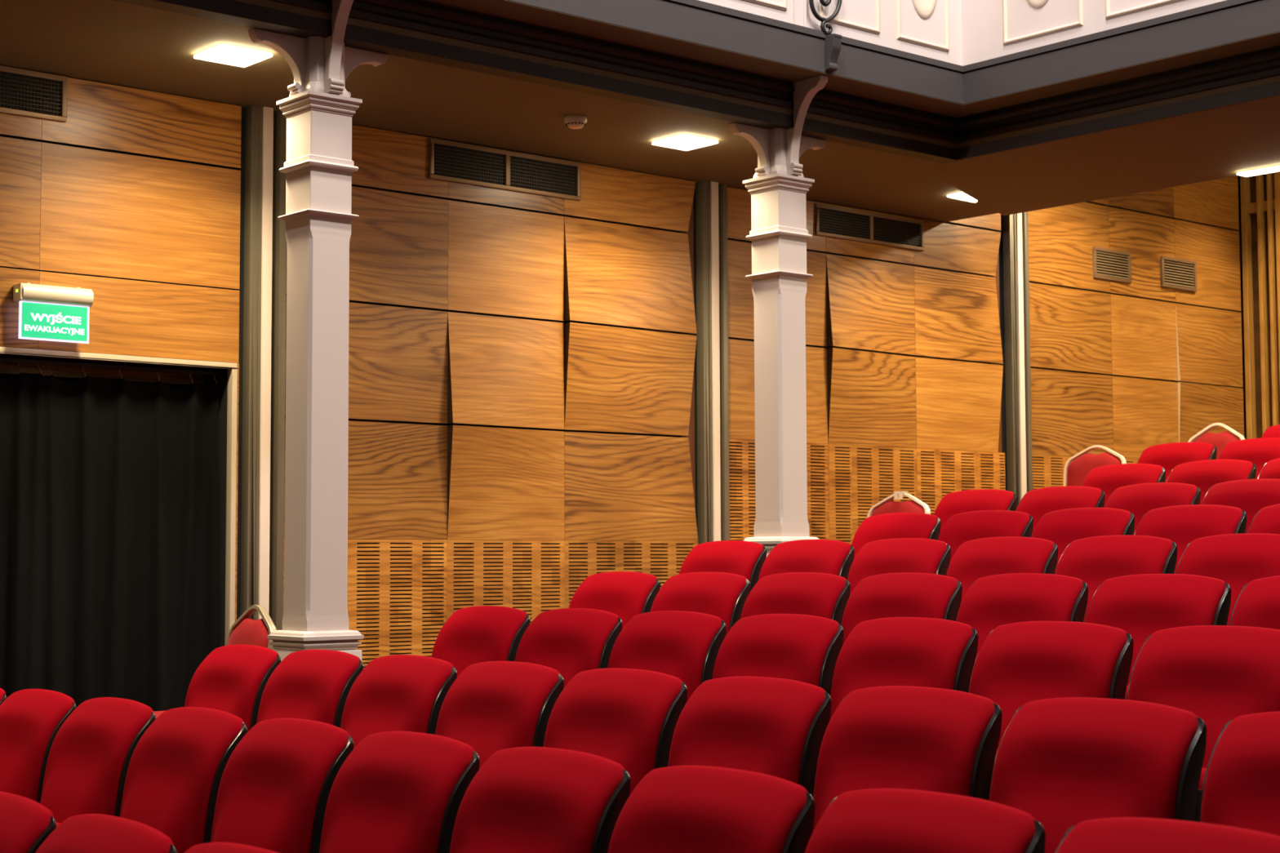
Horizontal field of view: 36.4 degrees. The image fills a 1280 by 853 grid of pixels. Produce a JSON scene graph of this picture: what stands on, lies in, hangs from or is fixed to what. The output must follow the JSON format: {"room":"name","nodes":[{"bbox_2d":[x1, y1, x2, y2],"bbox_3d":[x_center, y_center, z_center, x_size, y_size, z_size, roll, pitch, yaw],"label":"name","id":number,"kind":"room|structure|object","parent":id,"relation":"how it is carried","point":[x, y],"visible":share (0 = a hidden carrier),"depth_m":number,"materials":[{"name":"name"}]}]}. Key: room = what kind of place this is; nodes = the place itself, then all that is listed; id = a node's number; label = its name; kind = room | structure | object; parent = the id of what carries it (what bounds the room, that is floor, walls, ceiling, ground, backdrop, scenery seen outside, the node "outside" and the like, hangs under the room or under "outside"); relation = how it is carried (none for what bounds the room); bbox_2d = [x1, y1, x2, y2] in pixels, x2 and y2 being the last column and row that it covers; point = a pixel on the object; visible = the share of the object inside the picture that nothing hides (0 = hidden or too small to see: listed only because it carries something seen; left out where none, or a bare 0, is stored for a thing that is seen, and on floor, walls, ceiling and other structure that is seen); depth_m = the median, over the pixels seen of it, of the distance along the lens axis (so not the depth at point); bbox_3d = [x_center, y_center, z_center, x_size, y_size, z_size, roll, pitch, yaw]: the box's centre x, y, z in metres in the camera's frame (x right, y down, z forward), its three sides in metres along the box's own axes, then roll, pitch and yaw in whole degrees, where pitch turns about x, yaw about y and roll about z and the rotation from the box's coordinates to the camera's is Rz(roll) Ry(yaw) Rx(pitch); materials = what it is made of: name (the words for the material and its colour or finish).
{"room":"auditorium","nodes":[
{"label":"auditorium","id":0,"kind":"room"},
{"bbox_2d":[0,77,1246,669],"bbox_3d":[-2.643,-0.486,8.202,18.620,6.100,0.296,3,-5,-41],"label":"wall","id":1,"kind":"structure","parent":0,"point":[522,375],"depth_m":10.02,"materials":[{"name":"brown wood"}]},
{"bbox_2d":[0,65,67,122],"bbox_3d":[-2.795,-1.413,7.992,0.927,0.196,0.016,3,-5,-41],"label":"air vent","id":2,"kind":"object","parent":1,"relation":"in","point":[23,92],"visible":1,"depth_m":8.20,"materials":[{"name":"brown"}]},
{"bbox_2d":[13,282,93,343],"bbox_3d":[-2.463,-0.477,8.165,0.320,0.242,0.084,3,-5,-41],"label":"exit sign","id":3,"kind":"object","parent":1,"relation":"attached to","point":[47,313],"visible":1,"depth_m":8.14,"materials":[{"name":"green plastic"}]},
{"bbox_2d":[0,346,237,645],"bbox_3d":[-2.771,0.821,8.253,2.200,2.500,0.612,3,-5,-41],"label":"door frame","id":4,"kind":"structure","parent":1,"relation":"in","point":[7,370],"depth_m":8.68,"materials":[{"name":"beige wood"}]},
{"bbox_2d":[0,357,218,711],"bbox_3d":[-2.626,0.734,8.078,1.966,2.050,0.137,3,-5,-41],"label":"curtain","id":5,"kind":"object","parent":4,"relation":"hanging from","point":[109,486],"visible":0.66,"depth_m":8.41,"materials":[{"name":"black fabric"}]},
{"bbox_2d":[240,105,286,630],"bbox_3d":[-1.703,0.321,8.809,0.186,3.566,0.076,3,-5,-41],"label":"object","id":6,"kind":"structure","parent":1,"relation":"attached to","point":[263,455],"depth_m":8.83,"materials":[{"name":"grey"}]},
{"bbox_2d":[428,137,581,200],"bbox_3d":[-0.670,-1.293,9.814,0.950,0.199,0.016,3,-5,-41],"label":"air vent","id":7,"kind":"object","parent":1,"relation":"in","point":[448,161],"visible":1,"depth_m":9.80,"materials":[{"name":"brown metal"}]},
{"bbox_2d":[695,180,729,544],"bbox_3d":[0.407,0.285,10.630,0.186,3.266,0.076,3,-5,-41],"label":"trim","id":8,"kind":"structure","parent":1,"relation":"attached to","point":[711,197],"depth_m":10.64,"materials":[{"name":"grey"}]},
{"bbox_2d":[814,203,924,251],"bbox_3d":[1.374,-1.182,11.566,0.943,0.184,0.016,3,-5,-41],"label":"air vent","id":9,"kind":"object","parent":1,"relation":"in","point":[831,221],"visible":1,"depth_m":11.55,"materials":[{"name":"brown metal"}]},
{"bbox_2d":[1002,211,1032,511],"bbox_3d":[2.417,-0.346,12.406,0.186,4.150,0.076,3,-5,-41],"label":"trim","id":10,"kind":"structure","parent":1,"relation":"attached to","point":[1015,226],"depth_m":12.38,"materials":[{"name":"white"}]},
{"bbox_2d":[1092,246,1131,283],"bbox_3d":[3.185,-1.089,13.121,0.416,0.209,0.016,3,-5,-41],"label":"air vent","id":11,"kind":"object","parent":1,"relation":"in","point":[1108,264],"visible":1,"depth_m":13.12,"materials":[{"name":"brown metal"}]},
{"bbox_2d":[1160,256,1196,291],"bbox_3d":[3.775,-1.068,13.627,0.416,0.214,0.016,3,-5,-41],"label":"air vent","id":12,"kind":"object","parent":1,"relation":"in","point":[1175,273],"visible":1,"depth_m":13.63,"materials":[{"name":"brown"}]},
{"bbox_2d":[0,0,1279,222],"bbox_3d":[2.910,-2.610,1.922,18.700,1.356,16.835,3,-5,-41],"label":"ceiling","id":13,"kind":"structure","parent":0,"point":[108,42],"depth_m":9.29,"materials":[{"name":"brown paint"}]},
{"bbox_2d":[193,42,272,66],"bbox_3d":[-1.661,-1.516,7.940,0.235,0.020,0.235,3,-5,-41],"label":"recessed light","id":14,"kind":"object","parent":13,"relation":"in","point":[222,52],"visible":1,"depth_m":7.91,"materials":[{"name":"beige plastic"}]},
{"bbox_2d":[564,115,586,128],"bbox_3d":[-0.302,-1.425,9.121,0.106,0.051,0.106,3,-5,-41],"label":"smoke detector","id":15,"kind":"object","parent":13,"relation":"attached to","point":[572,122],"visible":1,"depth_m":9.09,"materials":[{"name":"beige plastic"}]},
{"bbox_2d":[652,133,718,151],"bbox_3d":[0.223,-1.409,9.631,0.235,0.020,0.235,3,-5,-41],"label":"recessed light","id":16,"kind":"object","parent":13,"relation":"in","point":[683,141],"visible":1,"depth_m":9.60,"materials":[{"name":"beige plastic"}]},
{"bbox_2d":[114,0,1279,163],"bbox_3d":[1.484,-2.200,-0.138,13.890,0.230,15.620,3,-5,-41],"label":"trim","id":17,"kind":"structure","parent":13,"relation":"attached to","point":[419,15],"depth_m":8.89,"materials":[{"name":"grey paint"}]},
{"bbox_2d":[422,0,1279,118],"bbox_3d":[1.487,-2.406,-0.133,13.885,0.200,15.600,3,-5,-41],"label":"trim","id":18,"kind":"structure","parent":17,"relation":"on","point":[697,30],"depth_m":9.02,"materials":[{"name":"grey paint"}]},
{"bbox_2d":[808,0,842,35],"bbox_3d":[0.881,-2.031,9.226,0.219,0.354,0.021,3,-5,-41],"label":"scroll","id":19,"kind":"object","parent":18,"relation":"on","point":[824,20],"visible":1,"depth_m":9.21,"materials":[{"name":"black metal"}]},
{"bbox_2d":[699,0,1224,66],"bbox_3d":[1.478,-3.018,-0.180,13.760,1.014,15.475,3,-5,-41],"label":"balcony front","id":20,"kind":"object","parent":18,"relation":"on","point":[962,33],"depth_m":9.54,"materials":[{"name":"beige paint"}]},
{"bbox_2d":[946,191,977,202],"bbox_3d":[1.841,-1.314,11.167,0.114,0.014,0.328,-2,-4,27],"label":"recessed light","id":21,"kind":"object","parent":13,"relation":"in","point":[961,195],"visible":1,"depth_m":11.11,"materials":[{"name":"beige"}]},
{"bbox_2d":[1236,164,1279,177],"bbox_3d":[3.437,-1.366,10.143,0.095,0.016,0.680,3,-5,-41],"label":"recessed light","id":22,"kind":"object","parent":13,"relation":"in","point":[1275,168],"visible":1,"depth_m":10.29,"materials":[{"name":"beige"}]},
{"bbox_2d":[1240,171,1279,439],"bbox_3d":[9.878,-0.355,7.907,0.260,5.700,17.050,3,-5,-41],"label":"wall","id":23,"kind":"structure","parent":0,"point":[1260,193],"depth_m":14.07,"materials":[{"name":"brown wood"}]},
{"bbox_3d":[2.643,1.170,1.995,18.700,1.915,17.700,3,-5,-41],"label":"floor","id":24,"kind":"structure","parent":0,"visible":0},
{"bbox_2d":[0,688,7,705],"bbox_3d":[-2.437,1.347,6.745,0.281,0.903,0.548,3,-5,-41],"label":"seat","id":25,"kind":"object","parent":24,"relation":"on","point":[2,695],"visible":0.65,"depth_m":6.67,"materials":[{"name":"red fabric"}]},
{"bbox_2d":[0,688,5,701],"bbox_3d":[-2.412,1.149,6.781,0.213,0.503,0.483,3,-5,-41],"label":"backrest cushion","id":26,"kind":"object","parent":25,"relation":"on","point":[2,695],"depth_m":6.68,"materials":[{"name":"red fabric"}]},
{"bbox_2d":[0,791,56,852],"bbox_3d":[-1.520,1.270,4.253,0.281,0.903,0.548,3,-5,-41],"label":"seat","id":27,"kind":"object","parent":24,"relation":"on","point":[25,824],"visible":0.94,"depth_m":4.19,"materials":[{"name":"red fabric"}]},
{"bbox_2d":[0,688,76,803],"bbox_3d":[-2.078,1.317,6.329,0.281,0.903,0.548,3,-5,-41],"label":"seat","id":28,"kind":"object","parent":24,"relation":"on","point":[31,719],"visible":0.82,"depth_m":6.26,"materials":[{"name":"red fabric"}]},
{"bbox_2d":[40,697,155,827],"bbox_3d":[-1.720,1.287,5.913,0.281,0.903,0.548,3,-5,-41],"label":"seat","id":29,"kind":"object","parent":24,"relation":"on","point":[90,756],"visible":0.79,"depth_m":5.88,"materials":[{"name":"red fabric"}]},
{"bbox_2d":[35,813,177,852],"bbox_3d":[-1.162,1.241,3.837,0.281,0.903,0.548,3,-5,-41],"label":"seat","id":30,"kind":"object","parent":24,"relation":"on","point":[87,833],"visible":1,"depth_m":3.91,"materials":[{"name":"red fabric"}]},
{"bbox_2d":[120,706,247,852],"bbox_3d":[-1.361,1.258,5.497,0.281,0.903,0.548,3,-5,-41],"label":"seat","id":31,"kind":"object","parent":24,"relation":"on","point":[176,767],"visible":0.86,"depth_m":5.46,"materials":[{"name":"red fabric"}]},
{"bbox_2d":[153,604,276,719],"bbox_3d":[-1.772,1.179,7.867,0.531,0.904,0.363,3,-5,-41],"label":"banquet chair","id":32,"kind":"object","parent":24,"relation":"on","point":[246,630],"visible":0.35,"depth_m":8.00,"materials":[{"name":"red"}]},
{"bbox_2d":[184,842,277,852],"bbox_3d":[-0.803,1.211,3.421,0.281,0.903,0.548,3,-5,-41],"label":"seat","id":33,"kind":"object","parent":24,"relation":"on","point":[211,847],"visible":1,"depth_m":3.58,"materials":[{"name":"red fabric"}]},
{"bbox_2d":[184,644,280,732],"bbox_3d":[-1.568,1.259,7.130,0.281,0.903,0.548,3,-5,-41],"label":"seat","id":34,"kind":"object","parent":24,"relation":"on","point":[233,679],"visible":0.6,"depth_m":7.12,"materials":[{"name":"red fabric"}]},
{"bbox_2d":[210,718,354,852],"bbox_3d":[-1.003,1.228,5.081,0.281,0.903,0.548,3,-5,-41],"label":"seat","id":35,"kind":"object","parent":24,"relation":"on","point":[276,784],"visible":0.92,"depth_m":5.06,"materials":[{"name":"red fabric"}]},
{"bbox_2d":[256,649,363,728],"bbox_3d":[-1.210,1.229,6.714,0.281,0.903,0.548,3,-5,-41],"label":"seat","id":36,"kind":"object","parent":24,"relation":"on","point":[313,685],"visible":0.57,"depth_m":6.72,"materials":[{"name":"red fabric"}]},
{"bbox_2d":[248,0,388,662],"bbox_3d":[-1.272,-0.168,7.626,0.527,3.554,0.547,0,-4,-4],"label":"column","id":37,"kind":"structure","parent":24,"relation":"on","point":[318,110],"depth_m":7.63,"materials":[{"name":"beige paint"}]},
{"bbox_2d":[340,654,457,748],"bbox_3d":[-0.852,1.200,6.298,0.281,0.903,0.548,3,-5,-41],"label":"seat","id":38,"kind":"object","parent":24,"relation":"on","point":[397,692],"visible":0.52,"depth_m":6.31,"materials":[{"name":"red fabric"}]},
{"bbox_2d":[319,731,479,852],"bbox_3d":[-0.645,1.198,4.665,0.281,0.903,0.548,3,-5,-41],"label":"seat","id":39,"kind":"object","parent":24,"relation":"on","point":[395,792],"visible":0.98,"depth_m":4.67,"materials":[{"name":"red fabric"}]},
{"bbox_2d":[431,605,530,677],"bbox_3d":[-0.689,1.153,7.554,0.281,0.903,0.548,3,-5,-41],"label":"seat","id":40,"kind":"object","parent":24,"relation":"on","point":[472,635],"visible":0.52,"depth_m":7.56,"materials":[{"name":"red fabric"}]},
{"bbox_2d":[435,661,564,768],"bbox_3d":[-0.493,1.170,5.881,0.281,0.903,0.548,3,-5,-41],"label":"seat","id":41,"kind":"object","parent":24,"relation":"on","point":[491,707],"visible":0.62,"depth_m":5.88,"materials":[{"name":"red fabric"}]},
{"bbox_2d":[449,746,631,852],"bbox_3d":[-0.286,1.169,4.249,0.281,0.903,0.548,3,-5,-41],"label":"seat","id":42,"kind":"object","parent":24,"relation":"on","point":[521,799],"visible":1,"depth_m":4.27,"materials":[{"name":"red fabric"}]},
{"bbox_2d":[515,608,622,688],"bbox_3d":[-0.330,1.123,7.138,0.281,0.903,0.548,3,-5,-41],"label":"seat","id":43,"kind":"object","parent":24,"relation":"on","point":[571,642],"visible":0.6,"depth_m":7.13,"materials":[{"name":"red fabric"}]},
{"bbox_2d":[568,571,660,629],"bbox_3d":[-0.179,1.076,8.335,0.281,0.903,0.548,3,-5,-41],"label":"seat","id":44,"kind":"object","parent":24,"relation":"on","point":[625,594],"visible":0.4,"depth_m":8.34,"materials":[{"name":"red fabric"}]},
{"bbox_2d":[543,667,687,795],"bbox_3d":[-0.135,1.140,5.465,0.281,0.903,0.548,3,-5,-41],"label":"seat","id":45,"kind":"object","parent":24,"relation":"on","point":[628,717],"visible":0.6,"depth_m":5.45,"materials":[{"name":"red fabric"}]},
{"bbox_2d":[608,610,726,702],"bbox_3d":[0.028,1.094,6.722,0.281,0.903,0.548,3,-5,-41],"label":"seat","id":46,"kind":"object","parent":24,"relation":"on","point":[685,646],"visible":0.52,"depth_m":6.72,"materials":[{"name":"red fabric"}]},
{"bbox_2d":[650,572,750,635],"bbox_3d":[0.179,1.046,7.919,0.281,0.903,0.548,3,-5,-41],"label":"seat","id":47,"kind":"object","parent":24,"relation":"on","point":[722,595],"visible":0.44,"depth_m":7.92,"materials":[{"name":"red fabric"}]},
{"bbox_2d":[608,765,815,852],"bbox_3d":[0.072,1.139,3.833,0.281,0.903,0.548,3,-5,-41],"label":"seat","id":48,"kind":"object","parent":24,"relation":"on","point":[677,809],"visible":0.99,"depth_m":3.86,"materials":[{"name":"red fabric"}]},
{"bbox_2d":[679,540,766,591],"bbox_3d":[0.318,0.982,9.043,0.281,0.903,0.548,3,-5,-41],"label":"seat","id":49,"kind":"object","parent":24,"relation":"on","point":[746,559],"visible":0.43,"depth_m":9.05,"materials":[{"name":"red fabric"}]},
{"bbox_2d":[667,676,831,797],"bbox_3d":[0.224,1.111,5.049,0.281,0.903,0.548,3,-5,-41],"label":"seat","id":50,"kind":"object","parent":24,"relation":"on","point":[773,726],"visible":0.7,"depth_m":5.05,"materials":[{"name":"red fabric"}]},
{"bbox_2d":[712,613,844,695],"bbox_3d":[0.387,1.064,6.306,0.281,0.903,0.548,3,-5,-41],"label":"seat","id":51,"kind":"object","parent":24,"relation":"on","point":[804,648],"visible":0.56,"depth_m":6.31,"materials":[{"name":"red fabric"}]},
{"bbox_2d":[728,33,841,556],"bbox_3d":[0.681,-0.199,9.311,0.527,3.281,0.547,0,-4,-4],"label":"column","id":52,"kind":"structure","parent":24,"relation":"on","point":[778,188],"depth_m":9.32,"materials":[{"name":"beige paint"}]},
{"bbox_2d":[740,572,850,625],"bbox_3d":[0.537,1.016,7.503,0.281,0.903,0.548,3,-5,-41],"label":"seat","id":53,"kind":"object","parent":24,"relation":"on","point":[824,595],"visible":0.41,"depth_m":7.52,"materials":[{"name":"red fabric"}]},
{"bbox_2d":[758,539,854,580],"bbox_3d":[0.677,0.953,8.627,0.281,0.903,0.548,3,-5,-41],"label":"seat","id":54,"kind":"object","parent":24,"relation":"on","point":[836,557],"visible":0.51,"depth_m":8.65,"materials":[{"name":"red fabric"}]},
{"bbox_2d":[851,512,941,559],"bbox_3d":[1.176,0.866,9.392,0.281,0.903,0.548,3,-5,-41],"label":"seat","id":55,"kind":"object","parent":24,"relation":"on","point":[894,525],"visible":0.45,"depth_m":9.44,"materials":[{"name":"red fabric"}]},
{"bbox_2d":[866,491,930,517],"bbox_3d":[1.255,0.726,10.546,0.544,0.756,0.442,3,-5,-41],"label":"banquet chair","id":56,"kind":"object","parent":24,"relation":"on","point":[886,505],"visible":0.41,"depth_m":10.70,"materials":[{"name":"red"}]},
{"bbox_2d":[847,537,951,595],"bbox_3d":[1.035,0.923,8.211,0.281,0.903,0.548,3,-5,-41],"label":"seat","id":57,"kind":"object","parent":24,"relation":"on","point":[899,555],"visible":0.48,"depth_m":8.25,"materials":[{"name":"red fabric"}]},
{"bbox_2d":[841,573,962,645],"bbox_3d":[0.896,0.987,7.087,0.281,0.903,0.548,3,-5,-41],"label":"seat","id":58,"kind":"object","parent":24,"relation":"on","point":[923,595],"visible":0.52,"depth_m":7.12,"materials":[{"name":"red fabric"}]},
{"bbox_2d":[830,617,978,719],"bbox_3d":[0.745,1.034,5.890,0.281,0.903,0.548,3,-5,-41],"label":"seat","id":59,"kind":"object","parent":24,"relation":"on","point":[908,651],"visible":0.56,"depth_m":5.92,"materials":[{"name":"red fabric"}]},
{"bbox_2d":[812,685,1002,833],"bbox_3d":[0.582,1.081,4.633,0.281,0.903,0.548,3,-5,-41],"label":"seat","id":60,"kind":"object","parent":24,"relation":"on","point":[903,737],"visible":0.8,"depth_m":4.65,"materials":[{"name":"red fabric"}]},
{"bbox_2d":[804,788,1045,852],"bbox_3d":[0.431,1.109,3.417,0.281,0.903,0.548,3,-5,-41],"label":"seat","id":61,"kind":"object","parent":24,"relation":"on","point":[873,820],"visible":1,"depth_m":3.48,"materials":[{"name":"red fabric"}]},
{"bbox_2d":[933,488,1017,533],"bbox_3d":[1.702,0.779,10.220,0.281,0.903,0.548,3,-5,-41],"label":"seat","id":62,"kind":"object","parent":24,"relation":"on","point":[952,504],"visible":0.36,"depth_m":10.27,"materials":[{"name":"red fabric"}]},
{"bbox_2d":[937,510,1033,564],"bbox_3d":[1.534,0.837,8.976,0.281,0.903,0.548,3,-5,-41],"label":"seat","id":63,"kind":"object","parent":24,"relation":"on","point":[960,528],"visible":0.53,"depth_m":9.02,"materials":[{"name":"red fabric"}]},
{"bbox_2d":[946,536,1057,604],"bbox_3d":[1.394,0.893,7.795,0.281,0.903,0.548,3,-5,-41],"label":"seat","id":64,"kind":"object","parent":24,"relation":"on","point":[974,560],"visible":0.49,"depth_m":7.84,"materials":[{"name":"red fabric"}]},
{"bbox_2d":[955,573,1088,661],"bbox_3d":[1.254,0.957,6.671,0.281,0.903,0.548,3,-5,-41],"label":"seat","id":65,"kind":"object","parent":24,"relation":"on","point":[990,602],"visible":0.37,"depth_m":6.71,"materials":[{"name":"red fabric"}]},
{"bbox_2d":[968,621,1133,800],"bbox_3d":[1.104,1.005,5.474,0.281,0.903,0.548,3,-5,-41],"label":"seat","id":66,"kind":"object","parent":24,"relation":"on","point":[1017,664],"visible":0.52,"depth_m":5.50,"materials":[{"name":"red fabric"}]},
{"bbox_2d":[968,621,1127,749],"bbox_3d":[1.129,0.807,5.509,0.213,0.503,0.483,3,-5,-41],"label":"backrest cushion","id":67,"kind":"object","parent":66,"relation":"on","point":[1017,664],"depth_m":5.50,"materials":[{"name":"red fabric"}]},
{"bbox_2d":[1016,485,1105,537],"bbox_3d":[2.061,0.749,9.804,0.281,0.903,0.548,3,-5,-41],"label":"seat","id":68,"kind":"object","parent":24,"relation":"on","point":[1036,503],"visible":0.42,"depth_m":9.86,"materials":[{"name":"red fabric"}]},
{"bbox_2d":[1031,507,1134,572],"bbox_3d":[1.893,0.807,8.560,0.281,0.903,0.548,3,-5,-41],"label":"seat","id":69,"kind":"object","parent":24,"relation":"on","point":[1062,527],"visible":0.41,"depth_m":8.61,"materials":[{"name":"red fabric"}]},
{"bbox_2d":[1063,444,1126,486],"bbox_3d":[2.614,0.486,11.734,0.541,0.767,0.442,3,-5,-41],"label":"banquet chair","id":70,"kind":"object","parent":24,"relation":"on","point":[1077,468],"visible":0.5,"depth_m":11.92,"materials":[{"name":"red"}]},
{"bbox_2d":[988,697,1206,852],"bbox_3d":[0.941,1.052,4.217,0.281,0.903,0.548,3,-5,-41],"label":"seat","id":71,"kind":"object","parent":24,"relation":"on","point":[1064,763],"visible":0.88,"depth_m":4.23,"materials":[{"name":"red fabric"}]},
{"bbox_2d":[1054,535,1177,622],"bbox_3d":[1.752,0.864,7.378,0.281,0.903,0.548,3,-5,-41],"label":"seat","id":72,"kind":"object","parent":24,"relation":"on","point":[1095,560],"visible":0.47,"depth_m":7.42,"materials":[{"name":"red fabric"}]},
{"bbox_2d":[1081,463,1165,507],"bbox_3d":[2.581,0.650,10.606,0.281,0.903,0.548,3,-5,-41],"label":"seat","id":73,"kind":"object","parent":24,"relation":"on","point":[1107,478],"visible":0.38,"depth_m":10.66,"materials":[{"name":"red fabric"}]},
{"bbox_2d":[1104,482,1200,535],"bbox_3d":[2.419,0.720,9.388,0.281,0.903,0.548,3,-5,-41],"label":"seat","id":74,"kind":"object","parent":24,"relation":"on","point":[1138,500],"visible":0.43,"depth_m":9.43,"materials":[{"name":"red fabric"}]},
{"bbox_2d":[1084,573,1231,699],"bbox_3d":[1.613,0.927,6.255,0.281,0.903,0.548,3,-5,-41],"label":"seat","id":75,"kind":"object","parent":24,"relation":"on","point":[1141,605],"visible":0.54,"depth_m":6.28,"materials":[{"name":"red fabric"}]},
{"bbox_2d":[1124,685,1128,699],"bbox_3d":[1.555,0.963,6.202,0.102,0.275,0.490,3,-5,-41],"label":"seat cushion","id":76,"kind":"object","parent":75,"relation":"on","point":[1126,695],"depth_m":6.16,"materials":[{"name":"red fabric"}]},
{"bbox_2d":[1055,817,1279,852],"bbox_3d":[0.789,1.080,3.001,0.281,0.903,0.548,3,-5,-41],"label":"seat","id":77,"kind":"object","parent":24,"relation":"on","point":[1123,834],"visible":1,"depth_m":3.12,"materials":[{"name":"red fabric"}]},
{"bbox_2d":[1137,442,1217,482],"bbox_3d":[3.097,0.540,11.415,0.281,0.903,0.548,3,-5,-41],"label":"seat","id":78,"kind":"object","parent":24,"relation":"on","point":[1167,455],"visible":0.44,"depth_m":11.45,"materials":[{"name":"red fabric"}]},
{"bbox_2d":[1133,504,1247,573],"bbox_3d":[2.251,0.777,8.144,0.281,0.903,0.548,3,-5,-41],"label":"seat","id":79,"kind":"object","parent":24,"relation":"on","point":[1182,525],"visible":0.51,"depth_m":8.17,"materials":[{"name":"red fabric"}]},
{"bbox_2d":[1126,625,1279,822],"bbox_3d":[1.462,0.975,5.058,0.281,0.903,0.548,3,-5,-41],"label":"seat","id":80,"kind":"object","parent":24,"relation":"on","point":[1219,674],"visible":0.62,"depth_m":5.09,"materials":[{"name":"red fabric"}]},
{"bbox_2d":[1198,768,1206,789],"bbox_3d":[1.404,1.011,5.005,0.102,0.275,0.490,3,-5,-41],"label":"seat cushion","id":81,"kind":"object","parent":80,"relation":"on","point":[1203,771],"depth_m":4.93,"materials":[{"name":"red fabric"}]},
{"bbox_2d":[1166,459,1256,504],"bbox_3d":[2.939,0.621,10.190,0.281,0.903,0.548,3,-5,-41],"label":"seat","id":82,"kind":"object","parent":24,"relation":"on","point":[1203,474],"visible":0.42,"depth_m":10.22,"materials":[{"name":"red fabric"}]},
{"bbox_2d":[1187,422,1244,459],"bbox_3d":[3.600,0.444,12.587,0.564,0.960,0.442,3,-5,-41],"label":"banquet chair","id":83,"kind":"object","parent":24,"relation":"on","point":[1220,440],"visible":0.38,"depth_m":12.73,"materials":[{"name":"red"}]},
{"bbox_2d":[1175,533,1279,626],"bbox_3d":[2.111,0.834,6.962,0.281,0.903,0.548,3,-5,-41],"label":"seat","id":84,"kind":"object","parent":24,"relation":"on","point":[1237,560],"visible":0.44,"depth_m":7.02,"materials":[{"name":"red fabric"}]},
{"bbox_2d":[1198,711,1279,835],"bbox_3d":[1.299,1.022,3.801,0.281,0.903,0.548,3,-5,-41],"label":"seat","id":85,"kind":"object","parent":24,"relation":"on","point":[1241,786],"visible":0.91,"depth_m":3.96,"materials":[{"name":"red fabric"}]},
{"bbox_2d":[1201,478,1279,533],"bbox_3d":[2.777,0.690,8.972,0.281,0.903,0.548,3,-5,-41],"label":"seat","id":86,"kind":"object","parent":24,"relation":"on","point":[1250,495],"visible":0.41,"depth_m":9.03,"materials":[{"name":"red fabric"}]},
{"bbox_2d":[1217,437,1279,479],"bbox_3d":[3.455,0.510,10.999,0.281,0.903,0.548,3,-5,-41],"label":"seat","id":87,"kind":"object","parent":24,"relation":"on","point":[1259,451],"visible":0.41,"depth_m":11.06,"materials":[{"name":"red fabric"}]},
{"bbox_2d":[1229,575,1279,630],"bbox_3d":[1.971,0.898,5.839,0.281,0.903,0.548,3,-5,-41],"label":"seat","id":88,"kind":"object","parent":24,"relation":"on","point":[1258,603],"visible":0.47,"depth_m":6.01,"materials":[{"name":"red fabric"}]},
{"bbox_2d":[1247,503,1279,534],"bbox_3d":[2.610,0.748,7.728,0.281,0.903,0.548,3,-5,-41],"label":"seat","id":89,"kind":"object","parent":24,"relation":"on","point":[1266,520],"visible":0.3,"depth_m":7.92,"materials":[{"name":"red fabric"}]},
{"bbox_2d":[1257,457,1279,479],"bbox_3d":[3.298,0.591,9.774,0.281,0.903,0.548,3,-5,-41],"label":"seat","id":90,"kind":"object","parent":24,"relation":"on","point":[1271,469],"visible":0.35,"depth_m":9.97,"materials":[{"name":"red fabric"}]},
{"bbox_2d":[1261,424,1279,437],"bbox_3d":[3.955,0.418,11.806,0.281,0.903,0.548,3,-5,-41],"label":"seat","id":91,"kind":"object","parent":24,"relation":"on","point":[1273,431],"visible":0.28,"depth_m":12.01,"materials":[{"name":"red fabric"}]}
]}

